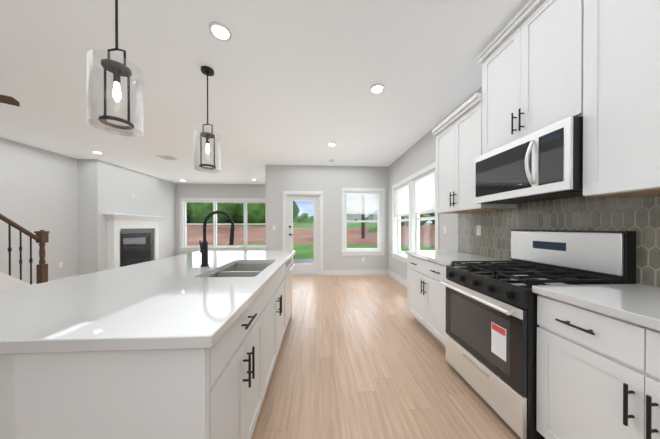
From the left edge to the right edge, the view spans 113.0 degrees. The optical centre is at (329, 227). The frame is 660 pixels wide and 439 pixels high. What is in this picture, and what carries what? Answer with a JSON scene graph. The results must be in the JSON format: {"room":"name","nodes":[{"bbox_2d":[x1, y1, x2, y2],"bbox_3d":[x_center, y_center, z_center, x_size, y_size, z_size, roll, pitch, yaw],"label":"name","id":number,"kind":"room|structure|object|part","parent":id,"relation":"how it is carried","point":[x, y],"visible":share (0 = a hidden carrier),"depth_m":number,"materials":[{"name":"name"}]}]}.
{"room":"kitchen","nodes":[
{"label":"kitchen","id":0,"kind":"room"},
{"bbox_2d":[0,137,77,283],"bbox_3d":[-5.822,-0.173,1.034,0.160,2.868,8.259,0,0,-3],"label":"wall","id":1,"kind":"structure","parent":0,"point":[38,189],"depth_m":4.42,"materials":[{"name":"white paint"}]},
{"bbox_2d":[77,159,90,274],"bbox_3d":[-5.906,-0.190,5.246,0.449,2.868,0.160,0,0,-3],"label":"wall","id":2,"kind":"structure","parent":0,"point":[84,214],"depth_m":5.17,"materials":[{"name":"white paint"}]},
{"bbox_2d":[90,159,175,272],"bbox_3d":[-5.675,-0.195,6.615,0.160,2.868,2.869,0,0,-3],"label":"wall","id":3,"kind":"structure","parent":0,"point":[114,187],"depth_m":5.93,"materials":[{"name":"white paint"}]},
{"bbox_2d":[176,183,265,255],"bbox_3d":[-3.825,-0.202,8.234,4.030,2.868,0.160,0,0,-3],"label":"wall","id":4,"kind":"structure","parent":0,"point":[184,190],"depth_m":8.12,"materials":[{"name":"white paint"}]},
{"bbox_2d":[179,198,265,250],"bbox_3d":[-3.768,-0.123,8.202,3.580,1.950,0.190,0,0,-3],"label":"living room window","id":5,"kind":"structure","parent":4,"relation":"in","point":[183,234],"depth_m":8.16,"materials":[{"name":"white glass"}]},
{"bbox_2d":[0,0,526,183],"bbox_3d":[-2.060,-1.674,2.751,8.139,0.120,11.570,0,0,-3],"label":"ceiling","id":6,"kind":"structure","parent":0,"point":[291,82],"depth_m":2.33,"materials":[{"name":"white paint"}]},
{"bbox_2d":[0,95,19,106],"bbox_3d":[-3.769,-1.390,1.827,1.266,0.439,1.298,0,0,-3],"label":"ceiling fan","id":7,"kind":"object","parent":6,"relation":"hanging from","point":[5,99],"visible":1,"depth_m":2.20,"materials":[{"name":"brown wood"}]},
{"bbox_2d":[86,0,143,136],"bbox_3d":[-1.259,-1.096,1.289,0.240,1.022,0.240,0,0,-3],"label":"pendant light","id":8,"kind":"object","parent":6,"relation":"hanging from","point":[118,70],"visible":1,"depth_m":1.28,"materials":[{"name":"black"}]},
{"bbox_3d":[-1.259,-0.770,1.290,0.240,0.370,0.240,0,0,-3],"label":"lamp shade","id":9,"kind":"part","parent":8,"relation":"part of","materials":[{"name":"clear glass"}]},
{"bbox_3d":[-1.259,-1.108,1.289,0.153,0.998,0.153,0,0,-3],"label":"frame","id":10,"kind":"part","parent":8,"relation":"part of","materials":[{"name":"black metal"}]},
{"bbox_3d":[-1.259,-0.799,1.290,0.037,0.112,0.038,0,0,-3],"label":"bulb","id":11,"kind":"part","parent":8,"relation":"part of","materials":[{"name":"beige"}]},
{"bbox_2d":[158,156,177,159],"bbox_3d":[-3.758,-1.616,5.057,0.300,0.012,0.300,0,0,-3],"label":"ceiling vent","id":12,"kind":"object","parent":6,"relation":"in","point":[168,157],"visible":1,"depth_m":5.03,"materials":[{"name":"white metal"}]},
{"bbox_2d":[194,66,220,172],"bbox_3d":[-1.250,-1.100,2.231,0.240,1.022,0.240,0,0,-3],"label":"pendant light","id":13,"kind":"object","parent":6,"relation":"hanging from","point":[207,70],"visible":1,"depth_m":2.22,"materials":[{"name":"black"}]},
{"bbox_3d":[-1.250,-0.774,2.232,0.240,0.370,0.240,0,0,-3],"label":"lamp shade","id":14,"kind":"part","parent":13,"relation":"part of","materials":[{"name":"clear glass"}]},
{"bbox_3d":[-1.250,-1.112,2.231,0.153,0.998,0.153,0,0,-3],"label":"frame","id":15,"kind":"part","parent":13,"relation":"part of","materials":[{"name":"black metal"}]},
{"bbox_3d":[-1.250,-0.803,2.232,0.037,0.112,0.038,0,0,-3],"label":"bulb","id":16,"kind":"part","parent":13,"relation":"part of","materials":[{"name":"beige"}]},
{"bbox_2d":[209,21,231,40],"bbox_3d":[-0.896,-1.603,1.788,0.170,0.014,0.170,0,0,-3],"label":"recessed light","id":17,"kind":"object","parent":6,"relation":"in","point":[220,31],"visible":1,"depth_m":1.78,"materials":[{"name":"white plastic"}]},
{"bbox_2d":[370,84,384,93],"bbox_3d":[0.546,-1.606,2.527,0.170,0.014,0.170,0,0,-3],"label":"recessed light","id":18,"kind":"object","parent":6,"relation":"in","point":[377,88],"visible":0.96,"depth_m":2.51,"materials":[{"name":"white plastic"}]},
{"bbox_2d":[265,165,387,269],"bbox_3d":[-0.063,-0.192,5.806,3.219,2.868,0.160,0,0,-3],"label":"wall","id":19,"kind":"structure","parent":0,"point":[330,182],"depth_m":5.73,"materials":[{"name":"white paint"}]},
{"bbox_2d":[283,191,322,274],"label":"door frame","id":20,"kind":"structure","parent":19,"relation":"in","point":[320,193],"depth_m":5.68,"materials":[{"name":"white wood"}]},
{"bbox_2d":[288,196,318,273],"bbox_3d":[-0.705,0.192,5.739,0.806,2.056,0.109,0,0,-3],"label":"door leaf","id":21,"kind":"structure","parent":19,"relation":"in","point":[303,268],"depth_m":5.75,"materials":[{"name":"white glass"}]},
{"bbox_2d":[323,269,386,274],"bbox_3d":[0.669,1.177,5.764,1.685,0.130,0.016,0,0,-3],"label":"baseboard","id":22,"kind":"structure","parent":19,"relation":"attached to","point":[325,272],"depth_m":5.76,"materials":[{"name":"white wood"}]},
{"bbox_2d":[345,191,380,250],"bbox_3d":[0.872,-0.173,5.847,0.967,1.567,0.140,0,0,-3],"label":"window unit","id":23,"kind":"structure","parent":19,"relation":"in","point":[375,196],"depth_m":5.82,"materials":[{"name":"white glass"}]},
{"bbox_2d":[341,188,385,255],"bbox_3d":[0.877,-0.158,5.752,1.190,1.780,0.048,0,0,-3],"label":"window","id":24,"kind":"structure","parent":19,"relation":"in","point":[358,253],"depth_m":5.75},
{"bbox_2d":[251,259,520,438],"bbox_3d":[-2.060,1.314,2.763,8.139,0.120,11.570,0,0,-3],"label":"floor","id":25,"kind":"structure","parent":0,"point":[361,356],"depth_m":1.85,"materials":[{"name":"brown wood"}]},
{"bbox_2d":[0,213,49,290],"bbox_3d":[-5.310,-0.696,1.952,0.958,3.907,3.740,0,0,-3],"label":"staircase","id":26,"kind":"structure","parent":25,"relation":"on","point":[9,281],"depth_m":3.55,"materials":[{"name":"brown wood"}]},
{"bbox_2d":[103,213,163,269],"bbox_3d":[-5.359,0.440,6.180,0.420,1.600,1.720,0,0,-3],"label":"fireplace","id":27,"kind":"object","parent":25,"relation":"on","point":[132,239],"visible":0.83,"depth_m":5.92,"materials":[{"name":"stone"}]},
{"bbox_2d":[0,255,294,438],"bbox_3d":[-1.021,0.810,1.831,1.214,0.895,2.320,0,0,-3],"label":"kitchen island","id":28,"kind":"object","parent":25,"relation":"on","point":[218,393],"depth_m":0.70,"materials":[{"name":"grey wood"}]},
{"bbox_2d":[0,251,294,354],"bbox_3d":[-1.075,0.343,1.826,1.305,0.040,2.400,0,0,-3],"label":"island countertop","id":29,"kind":"structure","parent":28,"relation":"on","point":[174,303],"depth_m":0.91,"materials":[{"name":"white stone"}]},
{"bbox_2d":[200,211,234,266],"bbox_3d":[-0.940,0.089,1.808,0.277,0.467,0.113,0,0,-3],"label":"faucet","id":30,"kind":"object","parent":29,"relation":"on","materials":[{"name":"black metal"}]},
{"bbox_2d":[212,263,267,274],"bbox_3d":[-0.717,0.457,1.816,0.436,0.213,0.796,0,0,-3],"label":"sink","id":31,"kind":"object","parent":29,"relation":"in","point":[237,268],"depth_m":2.17,"materials":[{"name":"silver metal"}]},
{"bbox_2d":[407,254,446,348],"bbox_3d":[1.411,0.808,2.538,0.626,0.896,1.022,0,0,-3],"label":"base cabinet","id":32,"kind":"object","parent":25,"relation":"on","point":[426,297],"depth_m":2.47,"materials":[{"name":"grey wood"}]},
{"bbox_2d":[405,250,510,265],"bbox_3d":[1.397,0.340,2.542,0.652,0.040,1.038,0,0,-3],"label":"countertop","id":33,"kind":"structure","parent":32,"relation":"on","point":[442,257],"depth_m":2.43,"materials":[{"name":"white stone"}]},
{"bbox_2d":[440,230,635,438],"bbox_3d":[1.386,0.639,1.636,0.764,1.240,0.762,0,0,-3],"label":"range","id":34,"kind":"object","parent":25,"relation":"on","point":[492,325],"visible":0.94,"depth_m":1.45,"materials":[{"name":"black"}]},
{"bbox_2d":[536,294,659,438],"bbox_3d":[1.504,0.814,0.814,0.626,0.896,0.882,0,0,-3],"label":"base cabinet","id":35,"kind":"object","parent":25,"relation":"on","point":[598,361],"depth_m":0.98,"materials":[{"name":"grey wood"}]},
{"bbox_2d":[532,284,659,333],"bbox_3d":[1.516,0.348,0.349,0.652,0.040,1.810,0,0,-3],"label":"countertop","id":36,"kind":"structure","parent":35,"relation":"on","point":[639,304],"depth_m":1.01,"materials":[{"name":"white stone"}]},
{"bbox_2d":[388,86,481,280],"bbox_3d":[1.855,-0.175,1.654,0.160,2.868,8.662,0,0,-3],"label":"wall","id":37,"kind":"structure","parent":0,"point":[420,154],"depth_m":4.10,"materials":[{"name":"white paint"}]},
{"bbox_2d":[387,269,406,286],"bbox_3d":[1.615,1.182,4.460,0.016,0.130,2.722,0,0,-3],"label":"baseboard","id":38,"kind":"structure","parent":37,"relation":"attached to","point":[399,279],"depth_m":5.09,"materials":[{"name":"white wood"}]},
{"bbox_2d":[394,180,411,256],"bbox_3d":[1.666,-0.169,4.849,0.170,1.567,0.993,0,0,-3],"label":"window","id":39,"kind":"structure","parent":37,"relation":"in","point":[401,194],"depth_m":4.98,"materials":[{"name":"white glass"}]},
{"bbox_2d":[391,162,438,262],"bbox_3d":[1.600,-0.152,4.396,0.048,1.780,2.114,0,0,-3],"label":"window","id":40,"kind":"structure","parent":37,"relation":"in","point":[405,180],"depth_m":4.17,"materials":[{"name":"white wood"}]},
{"bbox_2d":[412,169,434,250],"bbox_3d":[1.722,-0.166,3.905,0.140,1.567,0.897,0,0,-3],"label":"window","id":41,"kind":"structure","parent":37,"relation":"in","point":[423,186],"depth_m":4.05,"materials":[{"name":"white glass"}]},
{"bbox_2d":[432,96,516,213],"bbox_3d":[1.554,-0.695,2.422,0.352,1.020,0.787,0,0,-3],"label":"upper cabinet","id":42,"kind":"object","parent":37,"relation":"attached to","point":[457,143],"depth_m":2.34,"materials":[{"name":"white wood"}]},
{"bbox_2d":[476,225,480,235],"bbox_3d":[1.714,0.032,2.517,0.008,0.120,0.075,0,0,-3],"label":"outlet","id":43,"kind":"object","parent":37,"relation":"attached to","point":[478,230],"visible":1,"depth_m":2.52,"materials":[{"name":"white plastic"}]},
{"bbox_2d":[480,0,563,155],"bbox_3d":[1.596,-1.096,1.641,0.352,0.901,0.766,0,0,-3],"label":"upper cabinet","id":44,"kind":"object","parent":37,"relation":"attached to","point":[522,94],"depth_m":1.59,"materials":[{"name":"white wood"}]},
{"bbox_2d":[475,116,582,203],"bbox_3d":[1.536,-0.429,1.640,0.468,0.424,0.762,0,0,-3],"label":"microwave","id":45,"kind":"object","parent":44,"relation":"attached to","point":[544,164],"visible":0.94,"depth_m":1.46,"materials":[{"name":"silver metal"}]},
{"bbox_2d":[458,195,659,287],"bbox_3d":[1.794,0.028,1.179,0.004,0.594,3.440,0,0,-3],"label":"backsplash","id":46,"kind":"structure","parent":37,"relation":"attached to","point":[648,240],"depth_m":1.57,"materials":[{"name":"grey tile"}]},
{"bbox_2d":[564,0,659,196],"bbox_3d":[1.639,-0.861,0.847,0.352,1.365,0.947,0,0,-3],"label":"upper cabinet","id":47,"kind":"object","parent":37,"relation":"attached to","point":[595,64],"depth_m":1.11,"materials":[{"name":"white wood"}]},
{"label":"outside","id":48,"kind":"structure","parent":0,"visible":0},
{"bbox_2d":[187,225,434,245],"bbox_3d":[1.499,0.678,2.342,69.475,2.040,69.962,0,0,-3],"label":"dirt slope","id":49,"kind":"structure","parent":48,"point":[370,238],"depth_m":25.43,"materials":[{"name":"red soil"}]},
{"bbox_2d":[234,222,434,227],"bbox_3d":[10.735,-0.568,-1.139,449.546,1.725,452.698,0,0,-3],"label":"grass","id":50,"kind":"structure","parent":48,"point":[308,224],"depth_m":43.13,"materials":[{"name":"green plant"}]},
{"bbox_2d":[186,201,299,222],"bbox_3d":[-26.172,-8.630,45.471,40.962,18.423,35.038,0,0,-3],"label":"trees","id":51,"kind":"object","parent":50,"relation":"on","point":[256,211],"depth_m":38.85,"materials":[{"name":"green plant"}]},
{"bbox_2d":[293,213,367,222],"bbox_3d":[10.000,-6.289,176.733,110.640,11.185,57.184,0,0,-3],"label":"trees","id":52,"kind":"object","parent":50,"relation":"on","point":[304,217],"depth_m":154.01,"materials":[{"name":"green plant"}]},
{"bbox_2d":[347,211,360,222],"bbox_3d":[8.523,-4.650,100.573,11.600,9.520,9.600,0,0,-3],"label":"house","id":53,"kind":"structure","parent":50,"relation":"on","point":[355,216],"depth_m":96.14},
{"bbox_2d":[368,212,377,222],"bbox_3d":[25.226,-4.674,106.489,11.600,9.520,9.600,0,0,-3],"label":"house","id":54,"kind":"structure","parent":50,"relation":"on","point":[373,216],"depth_m":101.82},
{"bbox_2d":[401,197,434,225],"bbox_3d":[32.138,-8.216,16.524,46.256,19.021,79.665,0,0,-3],"label":"trees","id":55,"kind":"object","parent":50,"relation":"on","point":[422,222],"depth_m":34.65,"materials":[{"name":"green plant"}]},
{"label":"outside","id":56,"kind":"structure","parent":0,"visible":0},
{"bbox_2d":[199,244,434,258],"bbox_3d":[-0.026,1.815,-0.014,320.000,0.200,320.000,0,0,-3],"label":"lawn","id":57,"kind":"structure","parent":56,"point":[301,250],"depth_m":18.16,"materials":[{"name":"green plant"}]},
{"bbox_2d":[361,199,364,238],"bbox_3d":[3.663,-7.195,24.186,5.174,17.625,5.440,0,0,-3],"label":"pine","id":58,"kind":"object","parent":57,"relation":"on","point":[362,227],"depth_m":24.06,"materials":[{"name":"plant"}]},
{"bbox_2d":[369,227,377,232],"bbox_3d":[5.794,0.797,27.520,1.989,1.953,1.605,0,0,-3],"label":"bush","id":59,"kind":"object","parent":57,"relation":"on","point":[374,230],"depth_m":27.13,"materials":[{"name":"green plant"}]}
]}

